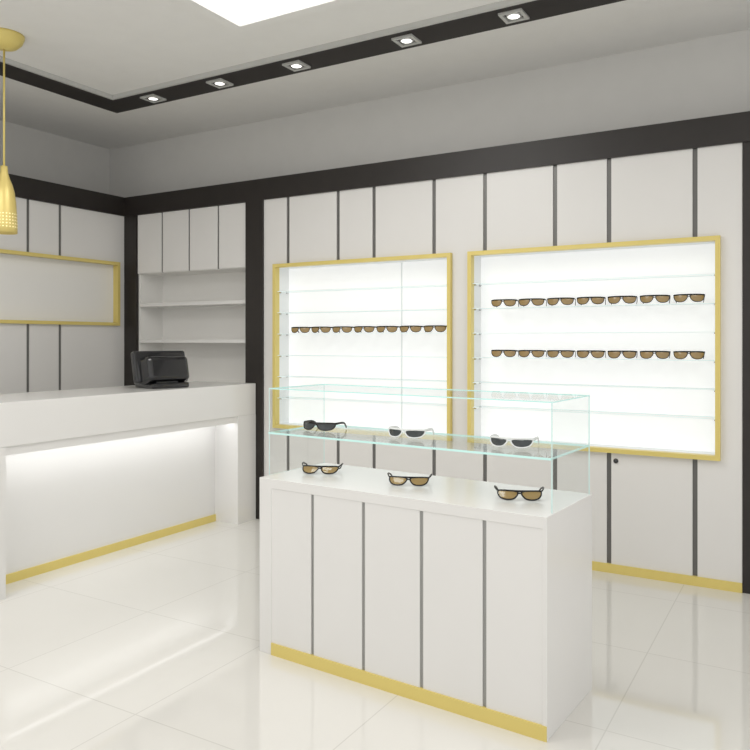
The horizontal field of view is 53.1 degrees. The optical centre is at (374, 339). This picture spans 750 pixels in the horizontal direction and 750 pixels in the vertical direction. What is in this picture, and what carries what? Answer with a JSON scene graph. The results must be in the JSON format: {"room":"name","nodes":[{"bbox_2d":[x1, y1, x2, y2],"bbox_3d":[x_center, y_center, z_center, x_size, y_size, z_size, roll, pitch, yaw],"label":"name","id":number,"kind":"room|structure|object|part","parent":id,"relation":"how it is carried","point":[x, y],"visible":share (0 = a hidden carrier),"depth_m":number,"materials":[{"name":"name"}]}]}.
{"room":"shop","nodes":[
{"label":"shop","id":0,"kind":"room"},
{"bbox_2d":[0,120,109,193],"bbox_3d":[-4.477,-0.223,4.424,0.100,3.345,7.100,0,0,30],"label":"wall","id":1,"kind":"structure","parent":0,"point":[29,152],"depth_m":6.92,"materials":[{"name":"grey paint"}]},
{"bbox_2d":[0,249,119,325],"bbox_3d":[-3.058,-0.417,5.620,0.090,0.575,2.800,0,0,30],"label":"frame","id":2,"kind":"object","parent":1,"relation":"attached to","point":[36,288],"visible":1,"depth_m":6.32,"materials":[{"name":"gold metal"}]},
{"bbox_2d":[0,174,124,393],"bbox_3d":[-3.498,0.073,5.397,0.603,2.753,3.770,0,0,30],"label":"wall paneling","id":3,"kind":"structure","parent":1,"relation":"attached to","point":[52,218],"depth_m":6.33,"materials":[{"name":"white laminate"}]},
{"bbox_3d":[-2.885,0.627,5.916,0.030,1.535,0.280,0,0,30],"label":"panel","id":4,"kind":"part","parent":3,"relation":"part of","materials":[{"name":"white paint"}]},
{"bbox_3d":[-2.885,-0.914,5.916,0.030,0.438,0.280,0,0,30],"label":"panel","id":5,"kind":"part","parent":3,"relation":"part of","materials":[{"name":"white paint"}]},
{"bbox_3d":[-2.732,0.627,6.176,0.030,1.535,0.271,0,0,30],"label":"panel","id":6,"kind":"part","parent":3,"relation":"part of","materials":[{"name":"white paint"}]},
{"bbox_3d":[-2.732,-0.914,6.176,0.030,0.438,0.271,0,0,30],"label":"panel","id":7,"kind":"part","parent":3,"relation":"part of","materials":[{"name":"white paint"}]},
{"bbox_3d":[-2.482,0.131,6.602,0.030,2.528,0.664,0,0,30],"label":"panel","id":8,"kind":"part","parent":3,"relation":"part of","materials":[{"name":"white paint"}]},
{"bbox_2d":[0,519,749,749],"bbox_3d":[-0.721,1.500,2.278,8.750,0.100,7.200,0,0,30],"label":"floor","id":9,"kind":"structure","parent":0,"point":[154,644],"depth_m":3.25,"materials":[{"name":"tile"}]},
{"bbox_2d":[0,381,255,600],"bbox_3d":[-1.927,0.900,5.075,0.640,1.100,2.705,0,0,30],"label":"counter","id":10,"kind":"object","parent":9,"relation":"on","point":[87,473],"depth_m":5.07,"materials":[{"name":"white paint"}]},
{"bbox_3d":[-2.478,1.025,4.136,0.640,0.850,0.527,0,0,30],"label":"post","id":11,"kind":"part","parent":10,"relation":"part of","materials":[{"name":"white paint"}]},
{"bbox_3d":[-1.801,1.025,5.180,0.050,0.850,1.959,0,0,30],"label":"recessed panel","id":12,"kind":"part","parent":10,"relation":"part of","materials":[{"name":"white paint"}]},
{"bbox_2d":[0,381,255,447],"bbox_3d":[-1.927,0.475,5.075,0.640,0.250,2.705,0,0,30],"label":"countertop","id":13,"kind":"structure","parent":10,"relation":"on","point":[41,416],"depth_m":4.90,"materials":[{"name":"white paint"}]},
{"bbox_2d":[131,351,188,388],"bbox_3d":[-1.567,0.215,5.523,0.420,0.270,0.270,0,0,-45],"label":"cash register","id":14,"kind":"object","parent":10,"relation":"on","point":[151,369],"visible":1,"depth_m":5.42,"materials":[{"name":"black plastic"}]},
{"bbox_3d":[-1.298,1.025,6.147,0.640,0.850,0.219,0,0,30],"label":"post","id":15,"kind":"part","parent":10,"relation":"part of","materials":[{"name":"white paint"}]},
{"bbox_2d":[138,203,244,382],"bbox_3d":[-1.528,0.159,6.618,1.287,2.583,0.310,0,0,30],"label":"shelving unit","id":16,"kind":"object","parent":9,"relation":"on","point":[191,262],"visible":0.56,"depth_m":6.67,"materials":[{"name":"white"}]},
{"bbox_3d":[-2.020,-0.866,6.739,0.298,0.531,0.020,0,0,30],"label":"door","id":17,"kind":"part","parent":16,"relation":"part of","materials":[{"name":"white paint"}]},
{"bbox_3d":[-2.069,0.159,6.947,0.020,2.583,0.290,0,0,30],"label":"panel","id":18,"kind":"part","parent":16,"relation":"part of","materials":[{"name":"white wood"}]},
{"bbox_3d":[-1.743,-0.866,6.576,0.307,0.531,0.020,0,0,30],"label":"door","id":19,"kind":"part","parent":16,"relation":"part of","materials":[{"name":"white paint"}]},
{"bbox_2d":[139,340,244,342],"bbox_3d":[-1.531,0.010,6.611,1.247,0.028,0.285,0,0,30],"label":"shelf","id":20,"kind":"object","parent":16,"relation":"attached to","point":[140,341],"depth_m":6.47,"materials":[{"name":"white paint"}]},
{"bbox_2d":[139,300,244,307],"bbox_3d":[-1.531,-0.315,6.611,1.247,0.028,0.285,0,0,30],"label":"shelf","id":21,"kind":"object","parent":16,"relation":"attached to","point":[142,303],"depth_m":6.64,"materials":[{"name":"white paint"}]},
{"bbox_3d":[-1.460,-0.866,6.410,0.314,0.531,0.020,0,0,30],"label":"door","id":22,"kind":"part","parent":16,"relation":"part of","materials":[{"name":"white paint"}]},
{"bbox_3d":[-1.454,0.159,6.743,1.247,2.583,0.020,0,0,30],"label":"panel","id":23,"kind":"part","parent":16,"relation":"part of","materials":[{"name":"white wood"}]},
{"bbox_3d":[-1.181,-0.866,6.247,0.296,0.531,0.020,0,0,30],"label":"door","id":24,"kind":"part","parent":16,"relation":"part of","materials":[{"name":"white paint"}]},
{"bbox_2d":[260,384,591,742],"bbox_3d":[0.179,0.839,3.308,1.409,1.222,0.504,0,0,34],"label":"display counter","id":25,"kind":"object","parent":9,"relation":"on","point":[453,595],"depth_m":3.02,"materials":[{"name":"white paint"}]},
{"bbox_3d":[-0.374,1.040,3.402,0.232,0.710,0.021,0,0,34],"label":"panel","id":26,"kind":"part","parent":25,"relation":"part of","materials":[{"name":"white paint"}]},
{"bbox_3d":[-0.383,0.436,3.730,0.005,0.407,0.418,0,0,34],"label":"glass","id":27,"kind":"part","parent":25,"relation":"part of","materials":[{"name":"teal"}]},
{"bbox_2d":[302,462,342,473],"bbox_3d":[-0.257,0.616,3.629,0.202,0.042,0.142,0,0,8],"label":"sunglasses","id":28,"kind":"object","parent":25,"relation":"on","point":[309,469],"visible":1,"depth_m":3.58,"materials":[{"name":"black plastic"}]},
{"bbox_3d":[-0.264,0.620,3.585,0.178,0.036,0.052,0,0,8],"label":"frame","id":29,"kind":"part","parent":28,"relation":"part of","materials":[{"name":"black plastic"}]},
{"bbox_2d":[303,420,346,430],"bbox_3d":[-0.248,0.412,3.641,0.184,0.040,0.166,0,0,26],"label":"sunglasses","id":30,"kind":"object","parent":25,"relation":"on","point":[308,424],"visible":1,"depth_m":3.57,"materials":[{"name":"black plastic"}]},
{"bbox_3d":[-0.274,0.412,3.587,0.181,0.040,0.047,0,0,26],"label":"frame","id":31,"kind":"part","parent":30,"relation":"part of","materials":[{"name":"black plastic"}]},
{"bbox_3d":[-0.157,1.040,3.254,0.261,0.710,0.021,0,0,34],"label":"panel","id":32,"kind":"part","parent":25,"relation":"part of","materials":[{"name":"white paint"}]},
{"bbox_3d":[0.074,1.040,3.095,0.269,0.710,0.021,0,0,34],"label":"panel","id":33,"kind":"part","parent":25,"relation":"part of","materials":[{"name":"white laminate"}]},
{"bbox_2d":[387,472,431,485],"bbox_3d":[0.154,0.616,3.342,0.202,0.042,0.142,0,0,8],"label":"sunglasses","id":34,"kind":"object","parent":25,"relation":"on","point":[394,480],"visible":1,"depth_m":3.29,"materials":[{"name":"black plastic"}]},
{"bbox_3d":[0.147,0.620,3.297,0.178,0.036,0.052,0,0,8],"label":"frame","id":35,"kind":"part","parent":34,"relation":"part of","materials":[{"name":"black plastic"}]},
{"bbox_2d":[388,426,433,438],"bbox_3d":[0.160,0.411,3.367,0.184,0.042,0.167,0,0,26],"label":"sunglasses","id":36,"kind":"object","parent":25,"relation":"on","point":[394,431],"visible":1,"depth_m":3.29,"materials":[{"name":"white plastic"}]},
{"bbox_2d":[268,425,587,460],"bbox_3d":[0.191,0.440,3.330,1.393,0.009,0.427,0,0,34],"label":"glass shelf","id":37,"kind":"object","parent":25,"relation":"attached to","point":[272,432],"depth_m":3.19,"materials":[{"name":"teal"}]},
{"bbox_3d":[0.194,0.231,3.335,1.403,0.005,0.418,0,0,34],"label":"glass","id":38,"kind":"part","parent":25,"relation":"part of","materials":[{"name":"teal"}]},
{"bbox_3d":[0.307,1.040,2.936,0.262,0.710,0.021,0,0,34],"label":"panel","id":39,"kind":"part","parent":25,"relation":"part of","materials":[{"name":"white laminate"}]},
{"bbox_3d":[0.520,1.040,2.790,0.224,0.710,0.021,0,0,34],"label":"panel","id":40,"kind":"part","parent":25,"relation":"part of","materials":[{"name":"white paint"}]},
{"bbox_2d":[490,434,538,448],"bbox_3d":[0.570,0.411,3.069,0.184,0.042,0.167,0,0,26],"label":"sunglasses","id":41,"kind":"object","parent":25,"relation":"on","point":[495,440],"visible":1,"depth_m":3.00,"materials":[{"name":"white plastic"}]},
{"bbox_2d":[494,485,543,500],"bbox_3d":[0.585,0.616,3.042,0.202,0.042,0.142,0,0,8],"label":"sunglasses","id":42,"kind":"object","parent":25,"relation":"on","point":[530,495],"visible":1,"depth_m":3.00,"materials":[{"name":"black"}]},
{"bbox_3d":[0.578,0.620,2.998,0.178,0.036,0.053,0,0,8],"label":"frame","id":43,"kind":"part","parent":42,"relation":"part of","materials":[{"name":"black plastic"}]},
{"bbox_3d":[0.771,0.436,2.940,0.005,0.407,0.418,0,0,34],"label":"glass","id":44,"kind":"part","parent":25,"relation":"part of","materials":[{"name":"teal"}]},
{"bbox_2d":[0,0,749,148],"bbox_3d":[-0.721,-1.945,2.278,8.750,0.100,7.200,0,0,30],"label":"ceiling","id":45,"kind":"structure","parent":0,"point":[112,47],"depth_m":4.88,"materials":[{"name":"paint"}]},
{"bbox_2d":[0,27,24,234],"bbox_3d":[-2.305,-1.280,4.660,0.236,1.230,0.236,0,0,30],"label":"pendant lamp","id":46,"kind":"object","parent":45,"relation":"hanging from","point":[10,40],"visible":1,"depth_m":4.63,"materials":[{"name":"gold metal"}]},
{"bbox_3d":[-2.305,-1.445,4.660,0.012,0.730,0.012,0,0,30],"label":"rod","id":47,"kind":"part","parent":46,"relation":"part of","materials":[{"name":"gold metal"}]},
{"bbox_3d":[-2.305,-0.875,4.660,0.154,0.420,0.154,0,0,30],"label":"lamp shade","id":48,"kind":"part","parent":46,"relation":"part of","materials":[{"name":"gold metal"}]},
{"bbox_2d":[0,0,535,99],"bbox_3d":[-0.404,-1.880,1.396,7.310,0.030,6.000,0,0,30],"label":"trim","id":49,"kind":"structure","parent":45,"relation":"attached to","point":[506,3],"depth_m":4.96,"materials":[{"name":"grey"}]},
{"bbox_2d":[177,0,359,32],"bbox_3d":[-0.608,-1.870,3.647,1.240,0.050,1.275,0,0,30],"label":"ceiling light","id":50,"kind":"object","parent":45,"relation":"attached to","point":[240,16],"visible":1,"depth_m":4.21,"materials":[{"name":"luminous frosted plastic diffuser"}]},
{"bbox_2d":[197,0,324,23],"bbox_3d":[-0.608,-1.870,3.647,1.100,0.020,1.135,0,0,30],"label":"diffuser","id":51,"kind":"object","parent":50,"relation":"attached to","point":[230,11],"depth_m":4.21,"materials":[{"name":"white plastic"}]},
{"bbox_2d":[0,0,624,112],"bbox_3d":[-0.452,-1.885,1.581,7.580,0.020,6.270,0,0,30],"label":"trim","id":52,"kind":"structure","parent":45,"relation":"attached to","point":[538,9],"depth_m":5.00,"materials":[{"name":"black paint"}]},
{"bbox_2d":[140,94,165,102],"bbox_3d":[-1.717,-1.869,5.808,0.140,0.012,0.140,0,0,30],"label":"recessed light","id":53,"kind":"object","parent":52,"relation":"attached to","point":[152,98],"visible":1,"depth_m":5.80,"materials":[{"name":"grey metal"}]},
{"bbox_2d":[206,78,233,88],"bbox_3d":[-1.131,-1.869,5.463,0.140,0.012,0.140,0,0,30],"label":"recessed light","id":54,"kind":"object","parent":52,"relation":"attached to","point":[219,83],"visible":1,"depth_m":5.45,"materials":[{"name":"grey metal"}]},
{"bbox_2d":[282,60,310,71],"bbox_3d":[-0.536,-1.869,5.114,0.140,0.012,0.140,0,0,30],"label":"recessed light","id":55,"kind":"object","parent":52,"relation":"attached to","point":[297,65],"visible":1,"depth_m":5.10,"materials":[{"name":"grey metal"}]},
{"bbox_2d":[391,34,421,47],"bbox_3d":[0.197,-1.869,4.684,0.140,0.012,0.140,0,0,30],"label":"recessed light","id":56,"kind":"object","parent":52,"relation":"attached to","point":[405,40],"visible":1,"depth_m":4.67,"materials":[{"name":"grey metal"}]},
{"bbox_2d":[498,8,528,23],"bbox_3d":[0.801,-1.869,4.330,0.140,0.012,0.140,0,0,30],"label":"recessed light","id":57,"kind":"object","parent":52,"relation":"attached to","point":[512,16],"visible":1,"depth_m":4.32,"materials":[{"name":"grey metal"}]},
{"bbox_2d":[110,29,749,197],"bbox_3d":[1.075,-0.223,5.340,8.750,3.345,0.100,0,0,30],"label":"wall","id":58,"kind":"structure","parent":0,"point":[707,76],"depth_m":5.52,"materials":[{"name":"grey paint"}]},
{"bbox_2d":[124,111,749,593],"bbox_3d":[0.748,0.073,5.277,8.050,2.753,0.340,0,0,30],"label":"wall paneling","id":59,"kind":"structure","parent":58,"relation":"attached to","point":[668,519],"depth_m":4.87,"materials":[{"name":"white paint"}]},
{"bbox_3d":[-2.150,0.159,6.983,0.157,2.583,0.330,0,0,30],"label":"black post","id":60,"kind":"part","parent":59,"relation":"part of","materials":[{"name":"laminate"}]},
{"bbox_3d":[-0.899,0.159,6.243,0.177,2.583,0.340,0,0,30],"label":"black post","id":61,"kind":"part","parent":59,"relation":"part of","materials":[{"name":"laminate"}]},
{"bbox_3d":[-0.792,0.131,6.024,0.228,2.528,0.030,0,0,30],"label":"panel","id":62,"kind":"part","parent":59,"relation":"part of","materials":[{"name":"white paint"}]},
{"bbox_3d":[-0.478,1.042,5.840,0.446,0.705,0.030,0,0,30],"label":"panel","id":63,"kind":"part","parent":59,"relation":"part of","materials":[{"name":"white paint"}]},
{"bbox_3d":[-0.478,-0.864,5.840,0.446,0.538,0.030,0,0,30],"label":"panel","id":64,"kind":"part","parent":59,"relation":"part of","materials":[{"name":"white paint"}]},
{"bbox_3d":[-0.137,1.042,5.639,0.289,0.705,0.030,0,0,30],"label":"panel","id":65,"kind":"part","parent":59,"relation":"part of","materials":[{"name":"white paint"}]},
{"bbox_3d":[-0.137,-0.864,5.639,0.289,0.538,0.030,0,0,30],"label":"panel","id":66,"kind":"part","parent":59,"relation":"part of","materials":[{"name":"white paint"}]},
{"bbox_2d":[272,253,451,440],"bbox_3d":[-0.096,0.048,5.677,1.553,1.305,0.205,0,0,30],"label":"display case","id":67,"kind":"object","parent":59,"relation":"attached to","point":[406,290],"visible":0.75,"depth_m":5.76,"materials":[{"name":"gold metal"}]},
{"bbox_2d":[291,327,310,332],"bbox_3d":[-0.569,-0.080,5.957,0.174,0.050,0.130,0,0,25],"label":"sunglasses","id":68,"kind":"object","parent":67,"relation":"on","point":[293,329],"visible":0.97,"depth_m":5.89,"materials":[{"name":"black plastic"}]},
{"bbox_2d":[311,326,331,332],"bbox_3d":[-0.401,-0.080,5.858,0.174,0.050,0.130,0,0,25],"label":"sunglasses","id":69,"kind":"object","parent":67,"relation":"on","point":[324,329],"visible":0.98,"depth_m":5.79,"materials":[{"name":"black plastic"}]},
{"bbox_2d":[332,326,353,332],"bbox_3d":[-0.232,-0.080,5.759,0.174,0.050,0.130,0,0,25],"label":"sunglasses","id":70,"kind":"object","parent":67,"relation":"on","point":[336,329],"visible":1,"depth_m":5.69,"materials":[{"name":"black plastic"}]},
{"bbox_2d":[277,376,446,381],"bbox_3d":[-0.095,0.292,5.679,1.499,0.005,0.151,0,0,30],"label":"glass shelf","id":71,"kind":"object","parent":67,"relation":"attached to","point":[313,378],"depth_m":5.72,"materials":[{"name":"white"}]},
{"bbox_2d":[277,355,446,357],"bbox_3d":[-0.095,0.122,5.679,1.499,0.005,0.151,0,0,30],"label":"glass shelf","id":72,"kind":"object","parent":67,"relation":"attached to","point":[278,356],"depth_m":5.73,"materials":[{"name":"white"}]},
{"bbox_2d":[277,309,446,313],"bbox_3d":[-0.095,-0.217,5.679,1.499,0.005,0.151,0,0,30],"label":"glass shelf","id":73,"kind":"object","parent":67,"relation":"attached to","point":[279,311],"depth_m":5.75,"materials":[{"name":"white"}]},
{"bbox_2d":[277,284,446,292],"bbox_3d":[-0.095,-0.388,5.679,1.499,0.005,0.151,0,0,30],"label":"glass shelf","id":74,"kind":"object","parent":67,"relation":"attached to","point":[390,288],"depth_m":5.71,"materials":[{"name":"white"}]},
{"bbox_2d":[279,396,446,406],"bbox_3d":[-0.095,0.463,5.679,1.499,0.005,0.151,0,0,30],"label":"glass shelf","id":75,"kind":"object","parent":67,"relation":"attached to","point":[370,400],"depth_m":5.71,"materials":[{"name":"white"}]},
{"bbox_2d":[354,326,376,332],"bbox_3d":[-0.063,-0.080,5.660,0.174,0.050,0.130,0,0,25],"label":"sunglasses","id":76,"kind":"object","parent":67,"relation":"on","point":[357,329],"visible":0.97,"depth_m":5.60,"materials":[{"name":"black plastic"}]},
{"bbox_2d":[323,333,446,333],"bbox_3d":[-0.095,-0.048,5.679,1.499,0.005,0.151,0,0,30],"label":"glass shelf","id":77,"kind":"object","parent":67,"relation":"attached to","point":[323,333],"depth_m":5.49,"materials":[{"name":"white"}]},
{"bbox_2d":[376,326,399,332],"bbox_3d":[0.106,-0.080,5.561,0.174,0.050,0.130,0,0,25],"label":"sunglasses","id":78,"kind":"object","parent":67,"relation":"on","point":[380,329],"visible":0.97,"depth_m":5.50,"materials":[{"name":"black plastic"}]},
{"bbox_2d":[400,325,423,331],"bbox_3d":[0.275,-0.080,5.462,0.174,0.050,0.130,0,0,25],"label":"sunglasses","id":79,"kind":"object","parent":67,"relation":"on","point":[414,328],"visible":0.98,"depth_m":5.40,"materials":[{"name":"black plastic"}]},
{"bbox_2d":[424,325,446,331],"bbox_3d":[0.444,-0.080,5.362,0.174,0.050,0.130,0,0,25],"label":"sunglasses","id":80,"kind":"object","parent":67,"relation":"on","point":[427,328],"visible":0.94,"depth_m":5.30,"materials":[{"name":"black plastic"}]},
{"bbox_3d":[0.212,1.042,5.435,0.464,0.705,0.030,0,0,30],"label":"panel","id":81,"kind":"part","parent":59,"relation":"part of","materials":[{"name":"white paint"}]},
{"bbox_3d":[0.212,-0.864,5.435,0.464,0.538,0.030,0,0,30],"label":"panel","id":82,"kind":"part","parent":59,"relation":"part of","materials":[{"name":"white laminate"}]},
{"bbox_3d":[0.590,0.131,5.213,0.356,2.528,0.030,0,0,30],"label":"panel","id":83,"kind":"part","parent":59,"relation":"part of","materials":[{"name":"white paint"}]},
{"bbox_3d":[0.965,1.042,4.993,0.456,0.705,0.030,0,0,30],"label":"panel","id":84,"kind":"part","parent":59,"relation":"part of","materials":[{"name":"white paint"}]},
{"bbox_3d":[0.965,-0.864,4.993,0.456,0.538,0.030,0,0,30],"label":"panel","id":85,"kind":"part","parent":59,"relation":"part of","materials":[{"name":"white paint"}]},
{"bbox_3d":[1.321,1.042,4.784,0.315,0.705,0.030,0,0,30],"label":"panel","id":86,"kind":"part","parent":59,"relation":"part of","materials":[{"name":"white laminate"}]},
{"bbox_3d":[1.321,-0.864,4.784,0.315,0.538,0.030,0,0,30],"label":"panel","id":87,"kind":"part","parent":59,"relation":"part of","materials":[{"name":"white laminate"}]},
{"bbox_2d":[467,235,720,460],"bbox_3d":[1.364,0.048,4.820,1.579,1.305,0.205,0,0,30],"label":"display case","id":88,"kind":"object","parent":59,"relation":"attached to","point":[653,406],"visible":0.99,"depth_m":4.84,"materials":[{"name":"gold metal"}]},
{"bbox_2d":[491,299,518,306],"bbox_3d":[0.887,-0.250,5.103,0.176,0.050,0.131,0,0,25],"label":"sunglasses","id":89,"kind":"object","parent":88,"relation":"on","point":[496,302],"visible":1,"depth_m":5.04,"materials":[{"name":"black plastic"}]},
{"bbox_2d":[491,350,518,356],"bbox_3d":[0.887,0.090,5.103,0.176,0.050,0.131,0,0,25],"label":"sunglasses","id":90,"kind":"object","parent":88,"relation":"on","point":[496,353],"visible":1,"depth_m":5.04,"materials":[{"name":"black plastic"}]},
{"bbox_2d":[519,298,546,305],"bbox_3d":[1.054,-0.250,5.005,0.176,0.050,0.131,0,0,25],"label":"sunglasses","id":91,"kind":"object","parent":88,"relation":"on","point":[536,301],"visible":1,"depth_m":4.94,"materials":[{"name":"black plastic"}]},
{"bbox_2d":[519,350,546,357],"bbox_3d":[1.054,0.090,5.005,0.176,0.050,0.131,0,0,25],"label":"sunglasses","id":92,"kind":"object","parent":88,"relation":"on","point":[523,353],"visible":1,"depth_m":4.94,"materials":[{"name":"black plastic"}]},
{"bbox_2d":[547,297,575,305],"bbox_3d":[1.222,-0.250,4.907,0.176,0.050,0.131,0,0,25],"label":"sunglasses","id":93,"kind":"object","parent":88,"relation":"on","point":[565,300],"visible":1,"depth_m":4.85,"materials":[{"name":"black plastic"}]},
{"bbox_2d":[547,350,575,357],"bbox_3d":[1.222,0.090,4.907,0.176,0.050,0.131,0,0,25],"label":"sunglasses","id":94,"kind":"object","parent":88,"relation":"on","point":[551,353],"visible":1,"depth_m":4.85,"materials":[{"name":"black plastic"}]},
{"bbox_2d":[577,350,605,357],"bbox_3d":[1.389,0.090,4.809,0.176,0.050,0.131,0,0,25],"label":"sunglasses","id":95,"kind":"object","parent":88,"relation":"on","point":[580,353],"visible":1,"depth_m":4.75,"materials":[{"name":"black plastic"}]},
{"bbox_2d":[577,296,605,304],"bbox_3d":[1.389,-0.250,4.809,0.176,0.050,0.131,0,0,25],"label":"sunglasses","id":96,"kind":"object","parent":88,"relation":"on","point":[596,299],"visible":1,"depth_m":4.75,"materials":[{"name":"black"}]},
{"bbox_2d":[473,405,714,419],"bbox_3d":[1.366,0.463,4.822,1.525,0.005,0.151,0,0,30],"label":"glass shelf","id":97,"kind":"object","parent":88,"relation":"attached to","point":[557,409],"depth_m":4.83,"materials":[{"name":"white"}]},
{"bbox_2d":[473,381,714,390],"bbox_3d":[1.366,0.292,4.822,1.525,0.005,0.151,0,0,30],"label":"glass shelf","id":98,"kind":"object","parent":88,"relation":"attached to","point":[600,385],"depth_m":4.82,"materials":[{"name":"white"}]},
{"bbox_2d":[473,357,714,360],"bbox_3d":[1.366,0.122,4.822,1.525,0.005,0.151,0,0,30],"label":"glass shelf","id":99,"kind":"object","parent":88,"relation":"attached to","point":[474,358],"depth_m":4.89,"materials":[{"name":"white"}]},
{"bbox_2d":[473,302,714,308],"bbox_3d":[1.366,-0.217,4.822,1.525,0.005,0.151,0,0,30],"label":"glass shelf","id":100,"kind":"object","parent":88,"relation":"attached to","point":[620,305],"depth_m":4.79,"materials":[{"name":"white"}]},
{"bbox_2d":[473,273,714,284],"bbox_3d":[1.366,-0.388,4.822,1.525,0.005,0.151,0,0,30],"label":"glass shelf","id":101,"kind":"object","parent":88,"relation":"attached to","point":[657,277],"depth_m":4.82,"materials":[{"name":"white"}]},
{"bbox_2d":[477,331,714,333],"bbox_3d":[1.366,-0.048,4.822,1.525,0.005,0.151,0,0,30],"label":"glass shelf","id":102,"kind":"object","parent":88,"relation":"attached to","point":[478,332],"depth_m":4.82,"materials":[{"name":"white"}]},
{"bbox_2d":[607,296,637,304],"bbox_3d":[1.557,-0.250,4.710,0.176,0.050,0.131,0,0,25],"label":"sunglasses","id":103,"kind":"object","parent":88,"relation":"on","point":[611,299],"visible":0.99,"depth_m":4.65,"materials":[{"name":"black plastic"}]},
{"bbox_2d":[608,350,637,358],"bbox_3d":[1.557,0.090,4.710,0.176,0.050,0.131,0,0,25],"label":"sunglasses","id":104,"kind":"object","parent":88,"relation":"on","point":[628,354],"visible":1,"depth_m":4.65,"materials":[{"name":"black plastic"}]},
{"bbox_2d":[640,295,670,303],"bbox_3d":[1.724,-0.250,4.612,0.176,0.050,0.131,0,0,25],"label":"sunglasses","id":105,"kind":"object","parent":88,"relation":"on","point":[643,298],"visible":1,"depth_m":4.55,"materials":[{"name":"black"}]},
{"bbox_2d":[640,351,670,358],"bbox_3d":[1.724,0.090,4.612,0.176,0.050,0.131,0,0,25],"label":"sunglasses","id":106,"kind":"object","parent":88,"relation":"on","point":[644,354],"visible":1,"depth_m":4.55,"materials":[{"name":"black plastic"}]},
{"bbox_2d":[673,351,704,358],"bbox_3d":[1.892,0.090,4.514,0.176,0.050,0.131,0,0,25],"label":"sunglasses","id":107,"kind":"object","parent":88,"relation":"on","point":[677,354],"visible":1,"depth_m":4.46,"materials":[{"name":"black plastic"}]},
{"bbox_2d":[673,294,704,302],"bbox_3d":[1.892,-0.250,4.514,0.176,0.050,0.131,0,0,25],"label":"sunglasses","id":108,"kind":"object","parent":88,"relation":"on","point":[677,297],"visible":1,"depth_m":4.46,"materials":[{"name":"black"}]},
{"bbox_3d":[1.684,1.042,4.571,0.470,0.705,0.030,0,0,30],"label":"panel","id":109,"kind":"part","parent":59,"relation":"part of","materials":[{"name":"white paint"}]},
{"bbox_3d":[1.684,-0.864,4.571,0.470,0.538,0.030,0,0,30],"label":"panel","id":110,"kind":"part","parent":59,"relation":"part of","materials":[{"name":"white paint"}]},
{"bbox_3d":[2.013,0.131,4.378,0.238,2.528,0.030,0,0,30],"label":"panel","id":111,"kind":"part","parent":59,"relation":"part of","materials":[{"name":"white paint"}]},
{"bbox_3d":[2.201,0.159,4.265,0.199,2.583,0.035,0,0,30],"label":"black post","id":112,"kind":"part","parent":59,"relation":"part of","materials":[{"name":"laminate"}]}
]}

